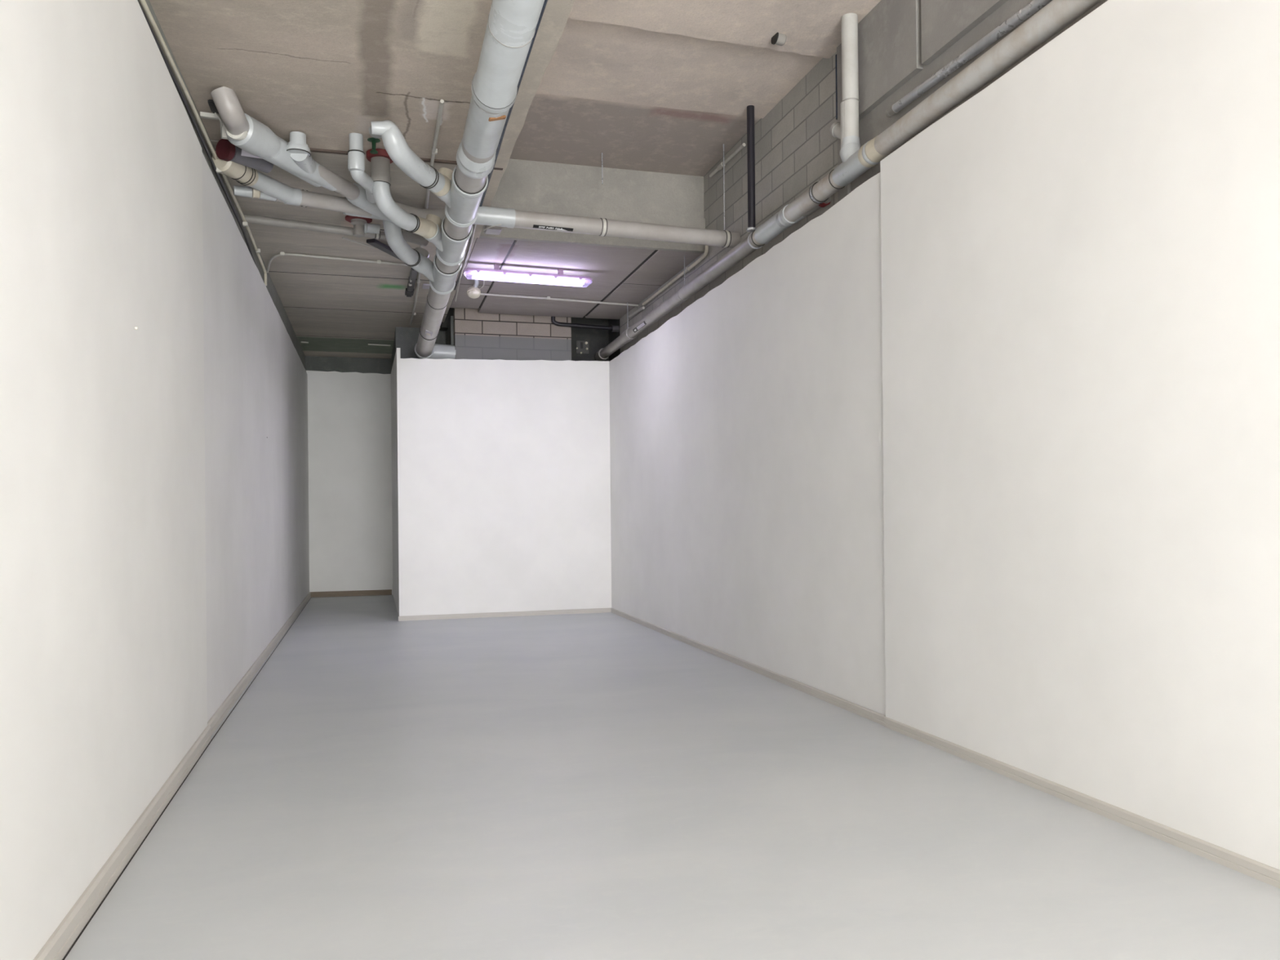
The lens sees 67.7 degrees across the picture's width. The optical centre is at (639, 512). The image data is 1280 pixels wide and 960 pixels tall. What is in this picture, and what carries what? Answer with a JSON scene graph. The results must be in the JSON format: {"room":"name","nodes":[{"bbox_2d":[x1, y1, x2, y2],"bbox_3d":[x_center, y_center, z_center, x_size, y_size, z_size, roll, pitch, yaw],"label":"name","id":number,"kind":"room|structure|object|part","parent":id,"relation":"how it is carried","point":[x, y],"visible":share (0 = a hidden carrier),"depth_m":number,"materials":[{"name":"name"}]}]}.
{"room":"empty basement room","nodes":[
{"label":"empty basement room","id":0,"kind":"room"},
{"bbox_2d":[0,0,207,959],"bbox_3d":[-0.867,-0.522,-0.774,0.050,4.060,14.981,-1,0,-16],"label":"wall","id":1,"kind":"structure","parent":0,"point":[104,686],"depth_m":3.72,"materials":[{"name":"white paint"}]},
{"bbox_2d":[33,591,311,959],"bbox_3d":[-2.440,1.476,4.854,0.069,0.100,26.680,-1,0,-16],"label":"baseboard","id":2,"kind":"structure","parent":1,"relation":"attached to","point":[62,939],"depth_m":4.34,"materials":[{"name":"paint"}]},
{"bbox_2d":[138,0,305,368],"bbox_3d":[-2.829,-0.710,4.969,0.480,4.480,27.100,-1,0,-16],"label":"trim","id":3,"kind":"structure","parent":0,"point":[270,286],"depth_m":9.31,"materials":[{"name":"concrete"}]},
{"bbox_2d":[137,0,256,265],"bbox_3d":[-3.342,-2.664,7.481,0.027,0.200,5.200,-1,0,-15],"label":"cable","id":4,"kind":"object","parent":3,"relation":"attached to","point":[177,86],"visible":0.74,"depth_m":6.81,"materials":[{"name":"black plastic"}]},
{"bbox_2d":[138,0,266,285],"bbox_3d":[-3.439,-2.686,7.918,0.060,0.262,5.950,-1,0,-15],"label":"conduit","id":5,"kind":"object","parent":3,"relation":"attached to","point":[143,2],"visible":0.99,"depth_m":6.67,"materials":[{"name":"beige plastic"}]},
{"bbox_2d":[200,111,227,139],"bbox_3d":[-3.121,-2.883,6.995,0.186,0.260,0.038,-1,0,-20],"label":"trunking","id":6,"kind":"object","parent":3,"relation":"attached to","point":[202,114],"visible":0.5,"depth_m":6.98,"materials":[{"name":"white plastic"}]},
{"bbox_2d":[240,213,428,246],"bbox_3d":[-3.012,-2.854,9.499,1.845,0.178,0.345,-1,0,-24],"label":"pipe","id":7,"kind":"object","parent":3,"relation":"attached to","point":[362,228],"visible":0.95,"depth_m":9.52,"materials":[{"name":"plastic"}]},
{"bbox_2d":[364,222,379,234],"bbox_3d":[-2.697,-2.857,9.592,0.152,0.112,0.112,-1,0,-24],"label":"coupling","id":8,"kind":"object","parent":7,"relation":"attached to","point":[368,228],"depth_m":9.56,"materials":[{"name":"grey plastic"}]},
{"bbox_2d":[201,151,309,721],"bbox_3d":[-4.566,-0.514,12.043,0.050,4.130,11.700,-1,0,-16],"label":"wall","id":9,"kind":"structure","parent":0,"point":[256,485],"depth_m":8.69,"materials":[{"name":"white paint"}]},
{"bbox_2d":[149,0,492,160],"bbox_3d":[-0.274,-3.188,0.016,2.740,0.420,16.160,-1,0,-16],"label":"ceiling","id":10,"kind":"structure","parent":0,"point":[323,70],"depth_m":6.25,"materials":[{"name":"grey concrete"}]},
{"bbox_2d":[208,86,249,140],"bbox_3d":[-2.966,-2.838,6.881,0.323,0.285,0.582,-1,0,-2],"label":"pipe","id":11,"kind":"object","parent":10,"relation":"attached to","point":[224,101],"visible":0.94,"depth_m":6.69,"materials":[{"name":"grey plastic"}]},
{"bbox_2d":[347,133,375,203],"bbox_3d":[-2.256,-2.785,7.890,0.163,0.344,0.981,-1,0,-7],"label":"pipe","id":12,"kind":"object","parent":10,"relation":"attached to","point":[356,155],"visible":0.91,"depth_m":7.44,"materials":[{"name":"plastic"}]},
{"bbox_2d":[347,151,364,172],"bbox_3d":[-2.219,-2.742,7.467,0.128,0.140,0.128,-1,0,-16],"label":"socket","id":13,"kind":"object","parent":12,"relation":"attached to","point":[356,159],"depth_m":7.42,"materials":[{"name":"grey plastic"}]},
{"bbox_2d":[367,137,380,154],"bbox_3d":[-2.111,-2.920,7.571,0.100,0.130,0.100,-1,0,-16],"label":"handle","id":14,"kind":"object","parent":10,"relation":"attached to","point":[373,140],"visible":0.88,"depth_m":7.56,"materials":[{"name":"plastic"}]},
{"bbox_2d":[479,0,547,206],"bbox_3d":[-1.051,-2.896,7.270,0.054,0.062,4.212,-1,0,-15],"label":"cable","id":15,"kind":"object","parent":10,"relation":"attached to","point":[545,1],"visible":0.33,"depth_m":6.51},
{"bbox_2d":[210,139,476,359],"bbox_3d":[-3.970,-3.144,13.052,2.740,0.420,10.940,-1,0,-16],"label":"ceiling","id":16,"kind":"structure","parent":0,"point":[304,291],"depth_m":11.77,"materials":[{"name":"concrete"}]},
{"bbox_2d":[266,251,408,272],"bbox_3d":[-3.506,-2.885,11.191,1.697,0.109,0.591,-1,0,-16],"label":"conduit","id":17,"kind":"object","parent":16,"relation":"attached to","point":[282,253],"visible":0.99,"depth_m":10.97,"materials":[{"name":"grey plastic"}]},
{"bbox_2d":[342,236,400,260],"bbox_3d":[-2.808,-2.890,10.419,0.280,0.046,0.911,-1,0,29],"label":"strut","id":18,"kind":"object","parent":16,"relation":"attached to","point":[375,243],"visible":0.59,"depth_m":10.30,"materials":[{"name":"metal"}]},
{"bbox_2d":[368,343,391,346],"bbox_3d":[-4.485,-2.887,16.426,0.376,0.024,0.024,-1,0,-21],"label":"ceiling bar","id":19,"kind":"object","parent":16,"relation":"attached to","point":[368,344],"visible":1,"depth_m":16.41,"materials":[{"name":"grey metal"}]},
{"bbox_2d":[309,147,502,170],"bbox_3d":[-1.948,-2.959,7.963,1.610,0.036,0.075,-1,0,-16],"label":"trim","id":20,"kind":"structure","parent":16,"relation":"attached to","point":[317,150],"depth_m":7.81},
{"bbox_2d":[404,267,417,297],"bbox_3d":[-2.838,-2.885,11.847,0.106,0.131,1.435,-1,0,-16],"label":"bracket","id":21,"kind":"object","parent":16,"relation":"attached to","point":[409,292],"visible":0.9,"depth_m":11.85,"materials":[{"name":"metal"}]},
{"bbox_2d":[422,284,430,288],"bbox_3d":[-2.762,-2.934,12.380,0.110,0.016,0.220,-1,0,-16],"label":"paper note","id":22,"kind":"object","parent":16,"relation":"attached to","point":[424,286],"visible":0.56,"depth_m":12.37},
{"bbox_2d":[409,98,444,324],"bbox_3d":[-2.468,-2.934,10.799,0.073,0.038,8.217,-1,0,-15],"label":"conduit","id":23,"kind":"object","parent":16,"relation":"attached to","point":[434,151],"visible":0.64,"depth_m":7.83,"materials":[{"name":"grey metal"}]},
{"bbox_2d":[453,224,473,290],"bbox_3d":[-1.798,-2.907,10.108,0.061,0.043,4.815,-1,0,-14],"label":"cable","id":24,"kind":"object","parent":16,"relation":"attached to","point":[457,282],"visible":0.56,"depth_m":11.27,"materials":[{"name":"black plastic"}]},
{"bbox_2d":[413,0,544,359],"bbox_3d":[-1.745,-2.605,8.755,0.683,0.707,11.382,-1,0,-14],"label":"drain pipe","id":25,"kind":"object","parent":16,"relation":"attached to","point":[511,25],"visible":0.94,"depth_m":6.49,"materials":[{"name":"grey plastic"}]},
{"bbox_2d":[366,148,441,238],"bbox_3d":[-2.022,-2.717,8.215,0.225,0.569,0.996,-1,0,16],"label":"pipe","id":26,"kind":"object","parent":25,"relation":"attached to","point":[427,228],"visible":0.94,"depth_m":7.88,"materials":[{"name":"plastic"}]},
{"bbox_2d":[382,220,429,269],"bbox_3d":[-2.307,-2.656,9.437,0.193,0.387,0.925,-1,0,7],"label":"pipe","id":27,"kind":"object","parent":25,"relation":"attached to","point":[414,258],"visible":0.91,"depth_m":9.19,"materials":[{"name":"plastic"}]},
{"bbox_2d":[368,120,453,196],"bbox_3d":[-1.834,-2.745,7.264,0.500,0.490,1.016,-1,0,16],"label":"pipe","id":28,"kind":"object","parent":25,"relation":"attached to","point":[427,176],"visible":0.95,"depth_m":7.00,"materials":[{"name":"plastic"}]},
{"bbox_2d":[456,137,496,178],"bbox_3d":[-1.169,-2.569,6.841,0.276,0.277,0.265,-1,0,-16],"label":"socket","id":29,"kind":"object","parent":25,"relation":"attached to","point":[473,169],"depth_m":6.81,"materials":[{"name":"grey plastic"}]},
{"bbox_2d":[306,370,392,595],"bbox_3d":[-5.437,-0.540,17.903,1.516,4.206,0.050,-1,0,-16],"label":"wall","id":30,"kind":"structure","parent":0,"point":[349,437],"depth_m":17.88,"materials":[{"name":"white paint"}]},
{"bbox_2d":[310,589,391,597],"bbox_3d":[-5.407,1.513,17.868,1.474,0.100,0.020,-1,0,-16],"label":"baseboard","id":31,"kind":"structure","parent":30,"relation":"attached to","point":[385,592],"depth_m":17.86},
{"bbox_2d":[305,315,453,373],"bbox_3d":[-4.092,-0.741,16.700,5.263,4.580,1.733,-1,0,44],"label":"wall","id":32,"kind":"structure","parent":0,"point":[362,365],"depth_m":17.90,"materials":[{"name":"concrete"}]},
{"bbox_2d":[391,347,399,616],"bbox_3d":[-4.056,-0.552,15.870,0.050,4.200,4.615,-1,0,-16],"label":"wall","id":33,"kind":"structure","parent":0,"point":[393,372],"depth_m":15.42,"materials":[{"name":"white paint"}]},
{"bbox_2d":[394,327,445,359],"bbox_3d":[-3.509,-0.697,15.456,0.845,4.480,0.550,-1,0,-16],"label":"wall column","id":34,"kind":"structure","parent":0,"point":[406,338],"depth_m":15.13,"materials":[{"name":"concrete"}]},
{"bbox_2d":[396,358,611,616],"bbox_3d":[-1.953,-0.381,14.072,3.135,3.816,0.050,-1,0,-17],"label":"wall","id":35,"kind":"structure","parent":0,"point":[504,466],"depth_m":14.03,"materials":[{"name":"white paint"}]},
{"bbox_2d":[398,608,611,621],"bbox_3d":[-1.933,1.493,14.039,3.147,0.068,0.014,-1,0,-17],"label":"baseboard","id":36,"kind":"structure","parent":35,"relation":"attached to","point":[592,610],"depth_m":14.01,"materials":[{"name":"paint"}]},
{"bbox_2d":[453,307,571,360],"bbox_3d":[-1.903,-0.973,14.431,1.750,5.000,0.200,-1,0,-16],"label":"wall","id":37,"kind":"structure","parent":0,"point":[477,335],"depth_m":14.31,"materials":[{"name":"grey brick"}]},
{"bbox_2d":[472,0,574,237],"bbox_3d":[0.682,-3.419,1.400,0.229,0.894,18.300,-1,0,-16],"label":"ceiling beam","id":38,"kind":"structure","parent":0,"point":[556,14],"depth_m":6.48,"materials":[{"name":"grey concrete"}]},
{"bbox_2d":[484,225,502,235],"bbox_3d":[-1.508,-2.920,9.790,0.160,0.080,0.200,-1,0,-16],"label":"junction box","id":39,"kind":"object","parent":38,"relation":"attached to","point":[496,230],"visible":0.61,"depth_m":9.75,"materials":[{"name":"plastic"}]},
{"bbox_2d":[440,307,620,361],"bbox_3d":[-1.470,-1.277,14.763,3.050,5.600,1.400,-1,0,-16],"label":"wall","id":40,"kind":"structure","parent":0,"point":[597,340],"depth_m":15.20,"materials":[{"name":"paint"}]},
{"bbox_2d":[576,340,589,354],"bbox_3d":[-0.910,-2.621,15.135,0.212,0.212,0.062,-1,0,-16],"label":"plate","id":41,"kind":"object","parent":40,"relation":"attached to","point":[582,347],"visible":1,"depth_m":15.13,"materials":[{"name":"black metal"}]},
{"bbox_2d":[449,237,702,319],"bbox_3d":[-1.053,-3.053,12.523,2.578,0.180,3.990,-1,0,-16],"label":"ceiling","id":42,"kind":"structure","parent":0,"point":[607,267],"depth_m":11.92,"materials":[{"name":"grey concrete"}]},
{"bbox_2d":[268,229,657,339],"bbox_3d":[-2.498,-2.979,13.310,4.910,0.058,6.363,-1,0,-16],"label":"trim","id":43,"kind":"structure","parent":42,"relation":"attached to","point":[514,241],"depth_m":12.17,"materials":[{"name":"black metal"}]},
{"bbox_2d":[466,280,484,298],"bbox_3d":[-2.106,-2.846,12.162,0.175,0.212,0.229,-1,0,-35],"label":"bulb","id":44,"kind":"object","parent":42,"relation":"attached to","point":[473,291],"visible":0.98,"depth_m":12.12,"materials":[{"name":"white glass"}]},
{"bbox_2d":[463,263,591,287],"bbox_3d":[-1.333,-2.865,11.478,1.556,0.190,0.170,-1,0,-19],"label":"lamp","id":45,"kind":"object","parent":42,"relation":"attached to","point":[495,274],"visible":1,"depth_m":11.42,"materials":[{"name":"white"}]},
{"bbox_2d":[480,293,638,306],"bbox_3d":[-1.042,-2.946,13.180,2.328,0.036,0.094,-1,0,-21],"label":"conduit","id":46,"kind":"object","parent":42,"relation":"attached to","point":[482,294],"visible":0.82,"depth_m":13.14,"materials":[{"name":"grey plastic"}]},
{"bbox_2d":[551,316,619,332],"bbox_3d":[-0.806,-2.869,14.562,1.108,0.190,0.100,-1,0,-16],"label":"conduit","id":47,"kind":"object","parent":42,"relation":"attached to","point":[613,328],"visible":0.94,"depth_m":14.53,"materials":[{"name":"plastic"}]},
{"bbox_2d":[611,325,619,332],"bbox_3d":[-0.350,-2.828,14.691,0.160,0.100,0.100,-1,0,-16],"label":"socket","id":48,"kind":"object","parent":47,"relation":"attached to","point":[614,328],"depth_m":14.64,"materials":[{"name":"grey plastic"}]},
{"bbox_2d":[510,17,822,176],"bbox_3d":[0.096,-3.961,9.135,2.960,0.270,3.300,-1,0,-16],"label":"ceiling","id":49,"kind":"structure","parent":0,"point":[645,100],"depth_m":8.80,"materials":[{"name":"grey concrete"}]},
{"bbox_2d":[601,152,603,184],"bbox_3d":[-0.403,-3.674,10.188,0.011,0.332,0.011,-1,0,7],"label":"rod","id":50,"kind":"object","parent":49,"relation":"hanging from","point":[602,153],"visible":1,"depth_m":10.18,"materials":[{"name":"silver metal"}]},
{"bbox_2d":[723,143,724,230],"bbox_3d":[0.874,-3.354,9.926,0.011,0.957,0.011,-1,0,7],"label":"rod","id":51,"kind":"object","parent":49,"relation":"hanging from","point":[723,144],"visible":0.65,"depth_m":9.92,"materials":[{"name":"silver metal"}]},
{"bbox_2d":[62,595,1279,959],"bbox_3d":[-0.310,1.607,5.728,5.700,0.200,27.200,-1,0,-16],"label":"floor","id":52,"kind":"structure","parent":0,"point":[606,785],"depth_m":4.47,"materials":[{"name":"grey concrete"}]},
{"bbox_2d":[619,51,838,353],"bbox_3d":[0.862,-1.302,11.251,0.380,5.600,7.130,-1,0,-16],"label":"wall","id":53,"kind":"structure","parent":0,"point":[795,147],"depth_m":9.09,"materials":[{"name":"grey brick"}]},
{"bbox_2d":[342,183,740,248],"bbox_3d":[-0.881,-2.821,9.411,3.951,0.184,0.704,-1,0,-24],"label":"pipe","id":54,"kind":"object","parent":53,"relation":"attached to","point":[486,215],"visible":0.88,"depth_m":9.30,"materials":[{"name":"grey plastic"}]},
{"bbox_2d":[211,152,372,216],"bbox_3d":[-3.074,-2.787,8.277,0.546,0.201,1.560,-1,0,33],"label":"pipe","id":55,"kind":"object","parent":54,"relation":"attached to","point":[260,185],"visible":0.82,"depth_m":8.17,"materials":[{"name":"grey plastic"}]},
{"bbox_2d":[215,138,273,173],"bbox_3d":[-3.162,-2.848,7.655,0.160,0.174,0.448,-1,0,26],"label":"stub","id":56,"kind":"object","parent":55,"relation":"attached to","point":[225,150],"visible":0.84,"depth_m":7.52,"materials":[{"name":"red plastic"}]},
{"bbox_2d":[226,113,359,199],"bbox_3d":[-2.650,-2.812,7.805,0.364,0.255,1.794,-1,0,14],"label":"diagonal pipe","id":57,"kind":"object","parent":54,"relation":"attached to","point":[294,157],"visible":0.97,"depth_m":7.38,"materials":[{"name":"grey plastic"}]},
{"bbox_2d":[240,149,262,159],"bbox_3d":[-2.966,-2.757,7.301,0.150,0.052,0.078,-1,0,-28],"label":"paper tag","id":58,"kind":"object","parent":57,"relation":"attached to","point":[244,153],"visible":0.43,"depth_m":7.30,"materials":[{"name":"white paper"}]},
{"bbox_2d":[483,223,501,231],"bbox_3d":[-1.421,-2.731,9.132,0.266,0.011,0.034,-1,0,43],"label":"cable","id":59,"kind":"object","parent":54,"relation":"attached to","point":[500,224],"visible":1,"depth_m":9.12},
{"bbox_2d":[479,158,705,253],"bbox_3d":[-0.517,-3.409,10.659,2.598,0.880,0.230,-1,0,-16],"label":"beam","id":60,"kind":"structure","parent":53,"relation":"attached to","point":[544,187],"depth_m":10.59,"materials":[{"name":"grey concrete"}]},
{"bbox_2d":[628,306,644,317],"bbox_3d":[-0.051,-2.835,13.504,0.040,0.067,0.731,-1,0,-16],"label":"conduit","id":61,"kind":"object","parent":53,"relation":"attached to","point":[642,308],"visible":1,"depth_m":13.44,"materials":[{"name":"grey metal"}]},
{"bbox_2d":[642,244,708,306],"bbox_3d":[0.401,-3.012,11.960,0.052,0.284,2.626,-1,0,-16],"label":"conduit","id":62,"kind":"object","parent":53,"relation":"attached to","point":[687,268],"visible":0.94,"depth_m":11.62,"materials":[{"name":"beige plastic"}]},
{"bbox_2d":[709,142,746,177],"bbox_3d":[0.919,-3.731,10.126,0.052,0.060,0.987,-1,0,-16],"label":"conduit","id":63,"kind":"object","parent":53,"relation":"attached to","point":[720,166],"visible":0.92,"depth_m":10.09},
{"bbox_2d":[595,0,1102,360],"bbox_3d":[1.039,-3.116,9.309,0.241,1.437,12.126,-1,0,-16],"label":"drain pipe","id":64,"kind":"object","parent":53,"relation":"attached to","point":[856,160],"visible":1,"depth_m":6.67,"materials":[{"name":"plastic"}]},
{"bbox_3d":[0.011,-2.468,12.617,0.026,0.039,0.337,-1,0,-16],"label":"pale panel","id":65,"kind":"part","parent":64,"relation":"part of","materials":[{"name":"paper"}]},
{"bbox_3d":[0.515,-2.758,11.050,0.009,0.441,0.009,-1,0,-38],"label":"hanger rod","id":66,"kind":"part","parent":64,"relation":"part of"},
{"bbox_2d":[746,105,756,232],"bbox_3d":[1.050,-3.259,9.019,0.100,1.192,0.100,-1,0,-16],"label":"pipe","id":67,"kind":"object","parent":64,"relation":"attached to","point":[751,228],"visible":0.89,"depth_m":8.99,"materials":[{"name":"plastic"}]},
{"bbox_2d":[830,13,860,148],"bbox_3d":[1.588,-3.306,7.394,0.144,1.109,0.365,-1,0,-8],"label":"vertical pipe","id":68,"kind":"object","parent":64,"relation":"attached to","point":[846,130],"visible":0.86,"depth_m":7.23,"materials":[{"name":"white plastic"}]},
{"bbox_2d":[841,135,860,147],"bbox_3d":[1.609,-2.802,7.284,0.144,0.100,0.144,-1,0,-16],"label":"socket","id":69,"kind":"object","parent":68,"relation":"attached to","point":[846,140],"depth_m":7.23,"materials":[{"name":"grey plastic"}]},
{"bbox_2d":[608,0,1279,870],"bbox_3d":[2.511,-0.517,3.988,0.143,3.990,22.300,-1,0,-16],"label":"wall","id":70,"kind":"structure","parent":0,"point":[1081,255],"depth_m":5.16,"materials":[{"name":"white paint"}]},
{"bbox_2d":[611,608,1279,888],"bbox_3d":[2.507,1.444,3.858,0.065,0.068,22.065,-1,0,-16],"label":"baseboard","id":71,"kind":"structure","parent":70,"relation":"attached to","point":[1264,873],"depth_m":5.12,"materials":[{"name":"paint"}]},
{"bbox_2d":[836,0,1107,201],"bbox_3d":[3.859,-1.337,0.589,0.430,5.600,15.020,-1,0,-16],"label":"wall","id":72,"kind":"structure","parent":0,"point":[902,44],"depth_m":6.71,"materials":[{"name":"grey concrete"}]},
{"bbox_2d":[568,0,880,58],"bbox_3d":[2.587,-3.960,0.349,2.960,0.330,15.236,-1,0,-16],"label":"ceiling","id":73,"kind":"structure","parent":72,"relation":"attached to","point":[813,28],"depth_m":7.27,"materials":[{"name":"grey concrete"}]},
{"bbox_2d":[771,32,786,45],"bbox_3d":[1.103,-3.755,7.557,0.101,0.102,0.102,-1,0,-16],"label":"pipe sleeve","id":74,"kind":"object","parent":73,"relation":"attached to","point":[780,39],"visible":1,"depth_m":7.53,"materials":[{"name":"plastic"}]},
{"bbox_2d":[835,54,837,119],"bbox_3d":[1.609,-3.466,7.773,0.032,0.522,0.032,-1,0,-16],"label":"cable","id":75,"kind":"object","parent":72,"relation":"attached to","point":[835,55],"visible":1,"depth_m":7.76,"materials":[{"name":"black plastic"}]},
{"bbox_2d":[885,0,1052,117],"bbox_3d":[2.062,-2.888,6.050,0.072,0.104,1.888,-1,0,-16],"label":"conduit","id":76,"kind":"object","parent":72,"relation":"attached to","point":[1034,6],"visible":1,"depth_m":5.97,"materials":[{"name":"plastic"}]}
]}

